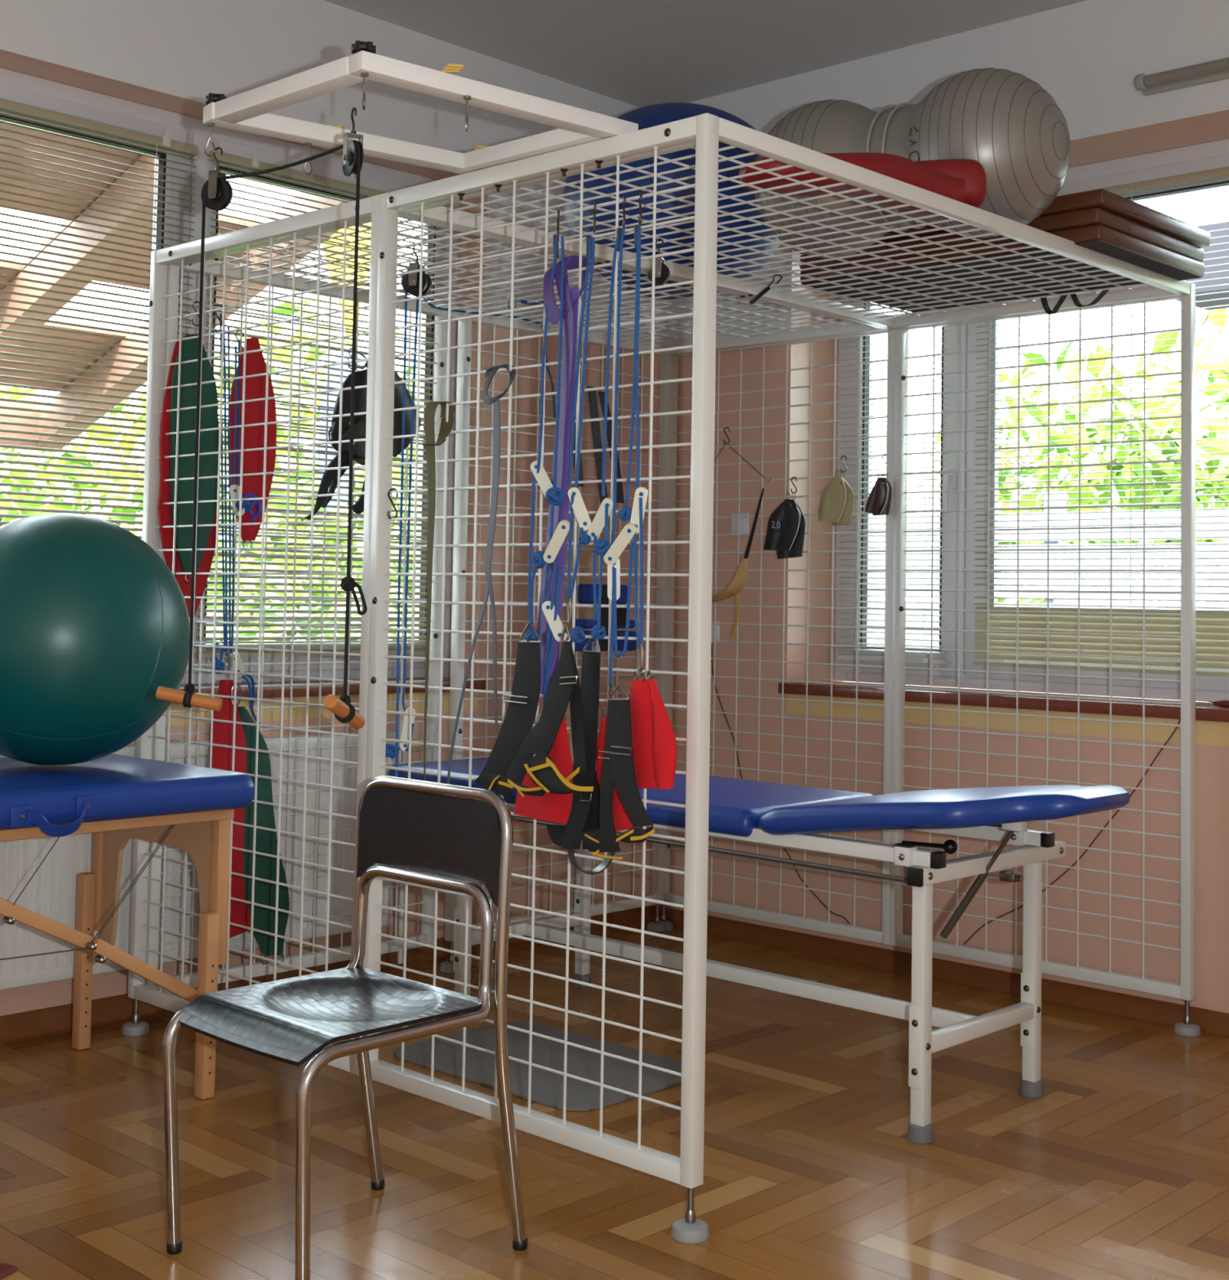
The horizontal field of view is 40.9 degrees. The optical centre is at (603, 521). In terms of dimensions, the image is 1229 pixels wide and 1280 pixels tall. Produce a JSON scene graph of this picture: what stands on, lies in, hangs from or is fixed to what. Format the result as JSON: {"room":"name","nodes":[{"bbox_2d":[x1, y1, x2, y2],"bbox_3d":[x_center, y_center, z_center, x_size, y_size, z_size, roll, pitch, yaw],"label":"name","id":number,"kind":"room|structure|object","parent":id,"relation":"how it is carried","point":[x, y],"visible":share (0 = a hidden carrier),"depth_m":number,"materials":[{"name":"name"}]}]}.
{"room":"physiotherapy room","nodes":[
{"label":"physiotherapy room","id":0,"kind":"room"},
{"bbox_2d":[0,0,649,1016],"bbox_3d":[-2.327,-0.198,3.765,0.320,3.010,7.510,-2,-4,44],"label":"wall","id":1,"kind":"structure","parent":0,"point":[166,55],"depth_m":5.39,"materials":[{"name":"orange paint"}]},
{"bbox_2d":[0,730,420,990],"bbox_3d":[-1.327,0.976,4.469,0.073,0.729,2.118,-2,-4,44],"label":"radiator","id":2,"kind":"object","parent":1,"relation":"attached to","point":[51,893],"visible":0.3,"depth_m":4.58,"materials":[{"name":"white metal"}]},
{"bbox_2d":[0,730,395,755],"bbox_3d":[-1.361,0.614,4.451,0.064,0.008,2.008,-2,-4,44],"label":"grille","id":3,"kind":"object","parent":2,"relation":"attached to","point":[297,741],"depth_m":4.85,"materials":[{"name":"white metal"}]},
{"bbox_2d":[0,67,459,684],"bbox_3d":[-1.544,-0.383,4.603,0.076,1.691,2.945,-2,-4,44],"label":"window","id":4,"kind":"structure","parent":1,"relation":"in","point":[17,86],"depth_m":4.95,"materials":[{"name":"white plastic"}]},
{"bbox_2d":[0,97,198,538],"bbox_3d":[-1.526,-0.380,4.521,0.036,1.517,0.892,-2,-4,44],"label":"blind","id":5,"kind":"object","parent":4,"relation":"attached to","point":[164,142],"visible":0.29,"depth_m":4.59,"materials":[{"name":"beige plastic"}]},
{"bbox_2d":[194,150,448,657],"bbox_3d":[-0.863,-0.335,5.215,0.036,1.517,0.923,-2,-4,44],"label":"blind","id":6,"kind":"object","parent":4,"relation":"attached to","point":[254,164],"visible":0.45,"depth_m":5.14,"materials":[{"name":"beige plastic"}]},
{"bbox_2d":[0,907,639,1042],"bbox_3d":[-2.341,1.263,3.462,0.020,0.062,7.190,-2,-4,44],"label":"baseboard","id":7,"kind":"structure","parent":1,"relation":"attached to","point":[59,1018],"depth_m":4.54,"materials":[{"name":"brown wood"}]},
{"bbox_2d":[179,677,485,699],"bbox_3d":[-1.478,0.478,4.498,0.172,0.036,2.965,-2,-4,44],"label":"trim","id":8,"kind":"structure","parent":1,"relation":"attached to","point":[326,690],"depth_m":5.03,"materials":[{"name":"brown wood"}]},
{"bbox_2d":[0,920,1228,1279],"bbox_3d":[0.043,1.288,1.392,6.925,0.100,7.490,-2,-4,44],"label":"floor","id":9,"kind":"structure","parent":0,"point":[812,1171],"depth_m":3.49,"materials":[{"name":"brown wood"}]},
{"bbox_2d":[0,1262,17,1279],"bbox_3d":[-1.338,1.265,2.616,0.435,0.012,0.662,0,-3,24],"label":"rug","id":10,"kind":"object","parent":9,"relation":"on","point":[6,1269],"visible":1,"depth_m":2.82,"materials":[{"name":"red fabric"}]},
{"bbox_2d":[0,753,254,1099],"bbox_3d":[-1.704,0.928,3.409,0.748,0.749,1.862,-2,-4,44],"label":"massage table","id":11,"kind":"object","parent":9,"relation":"on","point":[117,798],"visible":0.94,"depth_m":3.81,"materials":[{"name":"blue leather"}]},
{"bbox_2d":[0,512,190,765],"bbox_3d":[-1.290,0.276,3.919,0.598,0.594,0.598,-2,-4,44],"label":"exercise ball","id":12,"kind":"object","parent":11,"relation":"on","point":[94,620],"visible":1,"depth_m":3.71,"materials":[{"name":"green rubber"}]},
{"bbox_2d":[162,775,528,1279],"bbox_3d":[-0.460,0.894,2.966,0.449,0.819,0.514,-2,-4,44],"label":"chair","id":13,"kind":"object","parent":9,"relation":"on","point":[464,833],"visible":1,"depth_m":2.96,"materials":[{"name":"silver metal"}]},
{"bbox_2d":[395,1020,681,1111],"bbox_3d":[-0.145,1.363,4.161,0.700,0.006,0.490,-2,-4,44],"label":"floor mat","id":14,"kind":"object","parent":9,"relation":"on","point":[547,1086],"visible":0.66,"depth_m":4.12,"materials":[{"name":"grey rubber"}]},
{"bbox_2d":[121,112,1201,1244],"bbox_3d":[0.205,0.342,4.522,2.010,2.094,2.184,-2,-4,44],"label":"cage","id":15,"kind":"object","parent":9,"relation":"on","point":[424,203],"visible":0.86,"depth_m":4.39,"materials":[{"name":"white metal"}]},
{"bbox_2d":[157,340,220,620],"bbox_3d":[-1.123,-0.109,4.474,0.024,0.778,0.188,-2,-4,44],"label":"sling","id":16,"kind":"object","parent":15,"relation":"hanging from","point":[164,510],"visible":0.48,"depth_m":4.42,"materials":[{"name":"red fabric"}]},
{"bbox_2d":[169,333,217,583],"bbox_3d":[-1.109,-0.171,4.459,0.024,0.676,0.148,-2,-4,44],"label":"sling","id":17,"kind":"object","parent":15,"relation":"hanging from","point":[208,464],"visible":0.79,"depth_m":4.44,"materials":[{"name":"green fabric"}]},
{"bbox_2d":[191,301,199,326],"bbox_3d":[-1.124,-0.574,4.556,0.032,0.071,0.005,3,-3,-31],"label":"s-hook","id":18,"kind":"object","parent":15,"relation":"hanging from","point":[194,302],"visible":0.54,"depth_m":4.55,"materials":[{"name":"grey metal"}]},
{"bbox_2d":[208,680,250,937],"bbox_3d":[-1.028,0.813,4.540,0.024,0.754,0.147,-2,-4,44],"label":"sling","id":19,"kind":"object","parent":15,"relation":"hanging from","point":[222,757],"visible":0.36,"depth_m":4.54,"materials":[{"name":"red fabric"}]},
{"bbox_2d":[214,313,261,724],"bbox_3d":[-0.995,-0.012,4.544,0.044,1.151,0.170,-2,-4,44],"label":"rope","id":20,"kind":"object","parent":15,"relation":"hanging from","point":[233,490],"visible":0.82,"depth_m":4.52,"materials":[{"name":"blue fabric"}]},
{"bbox_2d":[234,330,244,352],"bbox_3d":[-1.029,-0.508,4.654,0.030,0.065,0.005,3,-3,-31],"label":"s-hook","id":21,"kind":"object","parent":15,"relation":"hanging from","point":[235,334],"visible":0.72,"depth_m":4.65,"materials":[{"name":"grey metal"}]},
{"bbox_2d":[227,337,276,547],"bbox_3d":[-0.982,-0.218,4.614,0.031,0.597,0.157,-2,-4,44],"label":"sling","id":22,"kind":"object","parent":21,"relation":"hanging from","point":[255,387],"visible":0.77,"depth_m":4.61,"materials":[{"name":"red fabric"}]},
{"bbox_2d":[243,493,262,520],"bbox_3d":[-0.983,-0.040,4.594,0.012,0.077,0.071,-2,-4,44],"label":"print","id":23,"kind":"object","parent":22,"relation":"attached to","point":[255,513],"depth_m":4.60,"materials":[{"name":"blue"}]},
{"bbox_2d":[237,706,289,964],"bbox_3d":[-0.956,0.882,4.620,0.024,0.730,0.189,-2,-4,44],"label":"sling","id":24,"kind":"object","parent":15,"relation":"hanging from","point":[266,841],"visible":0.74,"depth_m":4.61,"materials":[{"name":"green fabric"}]},
{"bbox_2d":[347,347,356,368],"bbox_3d":[-0.754,-0.489,4.941,0.030,0.065,0.004,3,-3,-31],"label":"s-hook","id":25,"kind":"object","parent":15,"relation":"hanging from","point":[350,348],"visible":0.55,"depth_m":4.94,"materials":[{"name":"grey metal"}]},
{"bbox_2d":[304,351,421,519],"bbox_3d":[-0.701,-0.248,4.869,0.085,0.504,0.415,-2,-4,44],"label":"harness","id":26,"kind":"object","parent":25,"relation":"hanging from","point":[330,477],"visible":0.59,"depth_m":4.83,"materials":[{"name":"black fabric"}]},
{"bbox_2d":[387,487,398,519],"bbox_3d":[-0.479,-0.040,3.742,0.033,0.074,0.005,-1,-3,35],"label":"s-hook","id":27,"kind":"object","parent":15,"relation":"hanging from","point":[393,488],"visible":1,"depth_m":3.74,"materials":[{"name":"grey metal"}]},
{"bbox_2d":[401,244,431,297],"bbox_3d":[-0.431,-0.582,3.807,0.060,0.121,0.064,0,-3,12],"label":"pulley","id":28,"kind":"object","parent":15,"relation":"hanging from","point":[410,282],"visible":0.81,"depth_m":3.79,"materials":[{"name":"black plastic"}]},
{"bbox_2d":[385,290,419,867],"bbox_3d":[-0.461,0.127,3.790,0.100,1.330,0.035,-2,-4,44],"label":"rope","id":29,"kind":"object","parent":28,"relation":"hanging from","point":[392,751],"visible":0.8,"depth_m":3.79,"materials":[{"name":"fabric"}]},
{"bbox_2d":[203,40,638,175],"bbox_3d":[-0.363,-0.772,3.285,0.583,0.125,0.652,-2,-4,44],"label":"frame","id":30,"kind":"object","parent":15,"relation":"attached to","point":[247,111],"visible":0.98,"depth_m":3.20,"materials":[{"name":"white paint"}]},
{"bbox_2d":[200,146,232,211],"bbox_3d":[-0.757,-0.671,3.228,0.064,0.125,0.036,0,-3,24],"label":"pulley","id":31,"kind":"object","parent":30,"relation":"hanging from","point":[216,194],"visible":1,"depth_m":3.22,"materials":[{"name":"black plastic"}]},
{"bbox_2d":[342,106,363,177],"bbox_3d":[-0.446,-0.675,2.931,0.036,0.125,0.064,3,-3,-29],"label":"pulley","id":32,"kind":"object","parent":30,"relation":"hanging from","point":[349,148],"visible":1,"depth_m":2.92,"materials":[{"name":"silver metal"}]},
{"bbox_2d":[155,139,367,728],"bbox_3d":[-0.622,-0.155,3.053,0.575,1.048,0.117,-2,-4,44],"label":"rope","id":33,"kind":"object","parent":32,"relation":"hanging from","point":[344,711],"visible":1,"depth_m":2.90,"materials":[{"name":"black"}]},
{"bbox_2d":[422,401,455,781],"bbox_3d":[-0.358,0.163,3.594,0.074,0.853,0.062,-2,-4,44],"label":"strap","id":34,"kind":"object","parent":15,"relation":"hanging from","point":[446,428],"visible":0.96,"depth_m":3.59,"materials":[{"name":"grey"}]},
{"bbox_2d":[447,364,515,784],"bbox_3d":[-0.250,0.121,3.499,0.176,0.920,0.065,-2,-4,44],"label":"strap","id":35,"kind":"object","parent":15,"relation":"hanging from","point":[492,371],"visible":0.99,"depth_m":3.46,"materials":[{"name":"fabric"}]},
{"bbox_2d":[423,293,555,417],"bbox_3d":[-0.261,-0.533,5.202,0.302,0.342,0.596,-2,-4,44],"label":"rope","id":36,"kind":"object","parent":15,"relation":"hanging from","point":[540,327],"visible":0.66,"depth_m":5.32,"materials":[{"name":"beige fabric"}]},
{"bbox_2d":[556,209,559,241],"bbox_3d":[-0.095,-0.612,3.413,0.005,0.068,0.031,1,-3,-4],"label":"s-hook","id":37,"kind":"object","parent":15,"relation":"hanging from","point":[558,211],"visible":0.77,"depth_m":3.40,"materials":[{"name":"grey metal"}]},
{"bbox_2d":[524,234,564,641],"bbox_3d":[-0.112,-0.171,3.323,0.100,0.833,0.057,-2,-4,44],"label":"rope","id":38,"kind":"object","parent":37,"relation":"hanging from","point":[551,492],"visible":0.98,"depth_m":3.32,"materials":[{"name":"blue fabric"}]},
{"bbox_2d":[474,622,542,798],"bbox_3d":[-0.194,0.379,3.331,0.184,0.355,0.035,-2,-4,44],"label":"sling","id":39,"kind":"object","parent":38,"relation":"hanging from","point":[519,718],"visible":0.91,"depth_m":3.31,"materials":[{"name":"black fabric"}]},
{"bbox_2d":[537,255,587,693],"bbox_3d":[-0.075,-0.102,3.342,0.103,0.902,0.087,-2,-4,44],"label":"band","id":40,"kind":"object","parent":15,"relation":"hanging from","point":[571,299],"visible":0.76,"depth_m":3.31,"materials":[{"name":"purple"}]},
{"bbox_2d":[573,415,584,486],"bbox_3d":[-0.102,-0.293,5.566,0.007,0.346,0.103,-2,-4,44],"label":"rubber band","id":41,"kind":"object","parent":15,"relation":"hanging from","point":[580,470],"visible":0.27,"depth_m":5.58,"materials":[{"name":"grey"}]},
{"bbox_2d":[593,202,596,232],"bbox_3d":[-0.019,-0.616,3.340,0.004,0.063,0.028,1,-3,-3],"label":"s-hook","id":42,"kind":"object","parent":15,"relation":"hanging from","point":[595,205],"visible":1,"depth_m":3.33,"materials":[{"name":"grey metal"}]},
{"bbox_2d":[542,235,595,704],"bbox_3d":[-0.060,-0.104,3.265,0.066,0.939,0.125,3,-3,-36],"label":"rope","id":43,"kind":"object","parent":42,"relation":"hanging from","point":[577,504],"visible":1,"depth_m":3.26,"materials":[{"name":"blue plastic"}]},
{"bbox_2d":[505,623,593,797],"bbox_3d":[-0.102,0.367,3.179,0.267,0.340,0.038,-2,-4,44],"label":"sling","id":44,"kind":"object","parent":43,"relation":"hanging from","point":[564,687],"visible":1,"depth_m":3.16,"materials":[{"name":"black fabric"}]},
{"bbox_2d":[587,386,610,515],"bbox_3d":[-0.017,-0.240,5.653,0.007,0.438,0.117,-2,-4,44],"label":"rubber band","id":45,"kind":"object","parent":15,"relation":"hanging from","point":[593,398],"visible":0.64,"depth_m":5.64,"materials":[{"name":"grey"}]},
{"bbox_2d":[570,583,636,651],"bbox_3d":[0.002,0.326,5.603,0.073,0.226,0.272,-2,-4,44],"label":"foam cuff","id":46,"kind":"object","parent":15,"relation":"hanging from","point":[585,591],"visible":0.56,"depth_m":5.55,"materials":[{"name":"blue"}]},
{"bbox_2d":[598,391,624,502],"bbox_3d":[0.026,-0.256,5.698,0.007,0.377,0.136,-2,-4,44],"label":"rubber band","id":47,"kind":"object","parent":15,"relation":"hanging from","point":[620,492],"visible":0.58,"depth_m":5.70,"materials":[{"name":"grey"}]},
{"bbox_2d":[622,195,626,227],"bbox_3d":[0.040,-0.616,3.284,0.005,0.065,0.030,1,-3,-4],"label":"s-hook","id":48,"kind":"object","parent":15,"relation":"hanging from","point":[624,197],"visible":0.98,"depth_m":3.28,"materials":[{"name":"grey metal"}]},
{"bbox_2d":[586,227,625,700],"bbox_3d":[0.001,-0.105,3.204,0.076,0.948,0.058,0,-3,16],"label":"rope","id":49,"kind":"object","parent":48,"relation":"hanging from","point":[600,521],"visible":0.91,"depth_m":3.20,"materials":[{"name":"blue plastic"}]},
{"bbox_2d":[546,637,615,875],"bbox_3d":[-0.050,0.449,3.216,0.176,0.458,0.064,-2,-4,44],"label":"sling","id":50,"kind":"object","parent":49,"relation":"hanging from","point":[584,815],"visible":0.83,"depth_m":3.17,"materials":[{"name":"black fabric"}]},
{"bbox_2d":[514,717,573,823],"bbox_3d":[-0.114,0.478,3.242,0.170,0.218,0.025,-2,-4,44],"label":"sling","id":51,"kind":"object","parent":50,"relation":"hanging from","point":[552,807],"visible":0.5,"depth_m":3.21,"materials":[{"name":"fabric"}]},
{"bbox_2d":[595,707,634,831],"bbox_3d":[0.022,0.471,3.126,0.103,0.234,0.019,-2,-4,44],"label":"sling","id":52,"kind":"object","parent":49,"relation":"hanging from","point":[622,821],"visible":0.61,"depth_m":3.11,"materials":[{"name":"fabric"}]},
{"bbox_2d":[638,191,642,226],"bbox_3d":[0.072,-0.616,3.254,0.005,0.068,0.031,1,-3,-4],"label":"s-hook","id":53,"kind":"object","parent":15,"relation":"hanging from","point":[640,219],"visible":0.91,"depth_m":3.25,"materials":[{"name":"grey metal"}]},
{"bbox_2d":[604,224,648,671],"bbox_3d":[0.057,-0.147,3.159,0.105,0.865,0.059,-2,-4,44],"label":"rope","id":54,"kind":"object","parent":53,"relation":"hanging from","point":[637,513],"visible":1,"depth_m":3.15,"materials":[{"name":"blue fabric"}]},
{"bbox_2d":[581,684,654,859],"bbox_3d":[0.026,0.465,3.070,0.032,0.322,0.214,3,-4,-41],"label":"sling","id":55,"kind":"object","parent":54,"relation":"hanging from","point":[618,765],"visible":1,"depth_m":3.06,"materials":[{"name":"black fabric"}]},
{"bbox_2d":[629,670,676,789],"bbox_3d":[0.090,0.387,3.053,0.129,0.223,0.037,-2,-4,44],"label":"sling","id":56,"kind":"object","parent":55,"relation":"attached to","point":[653,735],"visible":0.96,"depth_m":3.04,"materials":[{"name":"fabric"}]},
{"bbox_2d":[647,238,670,284],"bbox_3d":[0.136,-0.642,4.065,0.054,0.115,0.036,0,-3,15],"label":"pulley","id":57,"kind":"object","parent":15,"relation":"hanging from","point":[662,270],"visible":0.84,"depth_m":4.05,"materials":[{"name":"black plastic"}]},
{"bbox_2d":[563,102,780,299],"bbox_3d":[0.221,-0.969,4.987,0.691,0.570,0.691,-2,-4,44],"label":"exercise ball","id":58,"kind":"object","parent":15,"relation":"on","point":[653,115],"visible":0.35,"depth_m":4.73,"materials":[{"name":"blue rubber"}]},
{"bbox_2d":[724,426,730,443],"bbox_3d":[0.433,-0.303,5.808,0.027,0.060,0.004,-1,-3,35],"label":"s-hook","id":59,"kind":"object","parent":15,"relation":"hanging from","point":[726,427],"visible":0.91,"depth_m":5.80,"materials":[{"name":"grey metal"}]},
{"bbox_2d":[711,442,772,637],"bbox_3d":[0.424,0.059,5.681,0.071,0.676,0.373,3,-3,-37],"label":"sling","id":60,"kind":"object","parent":59,"relation":"hanging from","point":[740,580],"visible":0.82,"depth_m":5.61,"materials":[{"name":"beige fabric"}]},
{"bbox_2d":[711,555,748,603],"bbox_3d":[0.404,0.200,5.680,0.050,0.168,0.230,3,-3,-38],"label":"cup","id":61,"kind":"object","parent":60,"relation":"on","point":[740,580],"depth_m":5.61,"materials":[{"name":"yellow"}]},
{"bbox_2d":[749,273,782,304],"bbox_3d":[0.443,-0.635,4.513,0.105,0.090,0.044,3,-4,-41],"label":"clip","id":62,"kind":"object","parent":15,"relation":"hanging from","point":[766,290],"visible":1,"depth_m":4.49,"materials":[{"name":"grey metal"}]},
{"bbox_2d":[764,492,806,559],"bbox_3d":[0.605,0.014,5.538,0.159,0.223,0.061,-2,-4,44],"label":"bag","id":63,"kind":"object","parent":15,"relation":"hanging from","point":[786,529],"visible":1,"depth_m":5.51,"materials":[{"name":"black leather"}]},
{"bbox_2d":[840,455,847,472],"bbox_3d":[0.794,-0.190,5.456,0.026,0.057,0.004,-1,-3,35],"label":"s-hook","id":64,"kind":"object","parent":15,"relation":"hanging from","point":[842,455],"visible":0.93,"depth_m":5.45,"materials":[{"name":"grey metal"}]},
{"bbox_2d":[818,470,854,525],"bbox_3d":[0.760,-0.078,5.399,0.125,0.181,0.056,-2,-4,44],"label":"bag","id":65,"kind":"object","parent":64,"relation":"hanging from","point":[837,499],"visible":1,"depth_m":5.37,"materials":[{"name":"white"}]},
{"bbox_2d":[738,152,986,214],"bbox_3d":[0.592,-0.795,3.777,0.658,0.134,0.188,3,-3,-29],"label":"bolster","id":66,"kind":"object","parent":15,"relation":"on","point":[961,180],"visible":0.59,"depth_m":3.74,"materials":[{"name":"leather"}]},
{"bbox_2d":[865,471,892,515],"bbox_3d":[0.881,-0.091,5.284,0.093,0.144,0.056,-2,-4,44],"label":"bag","id":67,"kind":"object","parent":15,"relation":"hanging from","point":[879,500],"visible":1,"depth_m":5.26,"materials":[{"name":"brown leather"}]},
{"bbox_2d":[754,67,1071,257],"bbox_3d":[0.773,-0.909,4.230,0.850,0.412,0.412,-1,-4,39],"label":"ball","id":68,"kind":"object","parent":15,"relation":"on","point":[1003,120],"visible":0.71,"depth_m":3.98,"materials":[{"name":"silver rubber"}]},
{"bbox_2d":[909,126,919,160],"bbox_3d":[0.757,-0.919,4.016,0.008,0.092,0.044,2,-3,-21],"label":"print","id":69,"kind":"object","parent":68,"relation":"attached to","point":[914,131],"depth_m":4.02,"materials":[{"name":"black"}]},
{"bbox_2d":[800,188,1210,311],"bbox_3d":[1.117,-0.741,4.645,0.944,0.128,0.634,-2,-4,44],"label":"mat","id":70,"kind":"object","parent":15,"relation":"on","point":[1104,221],"visible":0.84,"depth_m":4.41,"materials":[{"name":"brown leather"}]},
{"bbox_2d":[1040,294,1067,314],"bbox_3d":[1.313,-0.632,4.808,0.077,0.058,0.022,-2,-4,44],"label":"strap","id":71,"kind":"object","parent":15,"relation":"hanging from","point":[1044,300],"visible":0.99,"depth_m":4.81,"materials":[{"name":"black fabric"}]},
{"bbox_2d":[1071,289,1109,306],"bbox_3d":[1.394,-0.640,4.732,0.112,0.046,0.022,-2,-4,44],"label":"strap","id":72,"kind":"object","parent":15,"relation":"hanging from","point":[1074,296],"visible":0.98,"depth_m":4.73,"materials":[{"name":"black fabric"}]},
{"bbox_2d":[387,757,1130,1143],"bbox_3d":[0.351,1.000,4.368,2.148,0.770,0.659,-2,-4,44],"label":"table","id":73,"kind":"object","parent":9,"relation":"on","point":[784,815],"visible":0.85,"depth_m":3.92,"materials":[{"name":"white metal"}]},
{"bbox_2d":[324,0,1086,107],"bbox_3d":[0.139,-1.875,1.381,7.245,0.200,7.910,-2,-4,44],"label":"ceiling","id":74,"kind":"structure","parent":0,"point":[639,53],"depth_m":5.33,"materials":[{"name":"grey paint"}]},
{"bbox_2d":[640,0,1228,1013],"bbox_3d":[2.700,-0.096,4.003,6.625,3.010,0.420,-2,-4,44],"label":"wall","id":75,"kind":"structure","parent":0,"point":[1088,55],"depth_m":5.26,"materials":[{"name":"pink paint"}]},
{"bbox_2d":[711,621,719,644],"bbox_3d":[0.380,0.395,5.885,0.080,0.080,0.018,-2,-4,44],"label":"power socket","id":76,"kind":"object","parent":75,"relation":"attached to","point":[717,626],"visible":0.25,"depth_m":5.86,"materials":[{"name":"white plastic"}]},
{"bbox_2d":[731,512,750,533],"bbox_3d":[0.480,0.010,5.816,0.080,0.080,0.016,-2,-4,44],"label":"light switch","id":77,"kind":"object","parent":75,"relation":"attached to","point":[744,522],"visible":0.67,"depth_m":5.80,"materials":[{"name":"white plastic"}]},
{"bbox_2d":[711,643,849,924],"bbox_3d":[0.600,0.873,5.646,0.621,0.938,0.004,-2,-4,44],"label":"cable","id":78,"kind":"object","parent":75,"relation":"attached to","point":[712,643],"visible":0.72,"depth_m":5.77,"materials":[{"name":"brown plastic"}]},
{"bbox_2d":[640,905,1228,1038],"bbox_3d":[2.522,1.365,3.774,6.625,0.062,0.020,-2,-4,44],"label":"baseboard","id":79,"kind":"structure","parent":75,"relation":"attached to","point":[1123,1005],"depth_m":5.10,"materials":[{"name":"brown wood"}]},
{"bbox_2d":[778,680,1228,722],"bbox_3d":[1.385,0.557,5.096,1.902,0.036,0.294,-2,-4,44],"label":"windowsill","id":80,"kind":"structure","parent":75,"relation":"attached to","point":[1204,712],"depth_m":5.04,"materials":[{"name":"brown wood"}]},
{"bbox_2d":[1206,699,1228,707],"bbox_3d":[1.747,0.511,4.617,0.122,0.022,0.022,-1,-4,39],"label":"tool","id":81,"kind":"object","parent":80,"relation":"on","point":[1224,704],"visible":1,"depth_m":4.62,"materials":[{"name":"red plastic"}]},
{"bbox_2d":[835,137,1228,702],"bbox_3d":[1.512,-0.298,5.240,1.882,1.691,0.131,-2,-4,44],"label":"window","id":82,"kind":"structure","parent":75,"relation":"in","point":[1212,154],"depth_m":5.50,"materials":[{"name":"white plastic"}]},
{"bbox_2d":[837,298,949,663],"bbox_3d":[0.994,-0.279,5.680,0.430,1.517,0.031,-2,-4,44],"label":"blind","id":83,"kind":"object","parent":82,"relation":"attached to","point":[842,656],"visible":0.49,"depth_m":5.67,"materials":[{"name":"white plastic"}]},
{"bbox_2d":[973,166,1228,676],"bbox_3d":[1.676,-0.298,5.027,1.232,1.517,0.036,-2,-4,44],"label":"blind","id":84,"kind":"object","parent":82,"relation":"attached to","point":[1212,627],"visible":0.76,"depth_m":5.12,"materials":[{"name":"beige plastic"}]},
{"bbox_2d":[963,719,1181,944],"bbox_3d":[1.380,0.919,4.899,0.711,0.784,0.004,-2,-4,44],"label":"cable","id":85,"kind":"object","parent":75,"relation":"attached to","point":[1175,729],"visible":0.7,"depth_m":4.85,"materials":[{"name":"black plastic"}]},
{"bbox_2d":[1134,57,1228,95],"bbox_3d":[2.023,-1.290,4.388,1.262,0.054,0.068,-2,-4,44],"label":"strip light","id":86,"kind":"object","parent":75,"relation":"attached to","point":[1215,70],"visible":1,"depth_m":4.72,"materials":[{"name":"beige plastic"}]},
{"label":"outside","id":87,"kind":"structure","parent":0,"visible":0},
{"bbox_3d":[-2.923,2.633,12.793,42.000,0.200,50.000,-2,-4,44],"label":"ground","id":88,"kind":"structure","parent":87,"visible":0},
{"bbox_2d":[0,122,346,452],"bbox_3d":[-2.712,0.415,5.196,2.175,3.509,3.215,-2,-4,44],"label":"canopy","id":89,"kind":"object","parent":88,"relation":"on","point":[2,133],"visible":0.34,"depth_m":5.83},
{"bbox_2d":[0,291,420,641],"bbox_3d":[-3.290,0.365,11.535,2.485,4.654,11.549,-2,-4,44],"label":"trees","id":90,"kind":"object","parent":88,"relation":"on","point":[313,296],"visible":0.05,"depth_m":11.78,"materials":[{"name":"green plant"}]},
{"bbox_2d":[205,593,415,641],"bbox_3d":[-2.460,1.425,8.825,1.606,2.134,8.855,-2,-4,44],"label":"shrubs","id":91,"kind":"object","parent":88,"relation":"on","point":[326,595],"visible":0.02,"depth_m":9.54,"materials":[{"name":"green plant"}]},
{"bbox_2d":[864,491,1228,702],"bbox_3d":[4.068,1.128,9.082,9.700,2.700,0.140,-2,-4,44],"label":"wall","id":92,"kind":"structure","parent":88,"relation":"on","point":[1053,503],"depth_m":10.36,"materials":[{"name":"white paint"}]},
{"bbox_2d":[1053,551,1228,610],"bbox_3d":[3.460,0.401,9.589,1.850,0.460,0.007,-2,-4,44],"label":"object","id":93,"kind":"object","parent":92,"relation":"attached to","point":[1175,554],"visible":0.53,"depth_m":9.85,"materials":[{"name":"grey plastic"}]},
{"bbox_2d":[922,306,1228,604],"bbox_3d":[7.428,-0.632,9.494,12.903,3.134,2.319,-2,-4,44],"label":"foliage","id":94,"kind":"object","parent":88,"relation":"on","point":[1221,316],"visible":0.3,"depth_m":12.36,"materials":[{"name":"green plant"}]},
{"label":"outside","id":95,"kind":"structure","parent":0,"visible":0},
{"bbox_2d":[317,346,364,511],"bbox_3d":[-1.071,-0.380,6.720,0.020,0.679,0.219,-2,-4,44],"label":"sling","id":96,"kind":"object","parent":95,"point":[345,353],"visible":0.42,"depth_m":6.68,"materials":[{"name":"fabric"}]},
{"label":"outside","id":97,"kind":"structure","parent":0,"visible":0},
{"bbox_2d":[1176,221,1228,310],"bbox_3d":[4.386,-1.092,4.950,5.450,0.270,0.400,-2,-4,44],"label":"blind","id":98,"kind":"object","parent":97,"point":[1222,225],"depth_m":6.55,"materials":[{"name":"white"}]},
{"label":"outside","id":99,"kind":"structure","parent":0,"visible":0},
{"bbox_2d":[322,222,371,337],"bbox_3d":[-1.037,-1.016,6.774,0.020,0.544,0.322,-2,-4,44],"label":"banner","id":100,"kind":"object","parent":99,"point":[362,234],"visible":0.23,"depth_m":6.75,"materials":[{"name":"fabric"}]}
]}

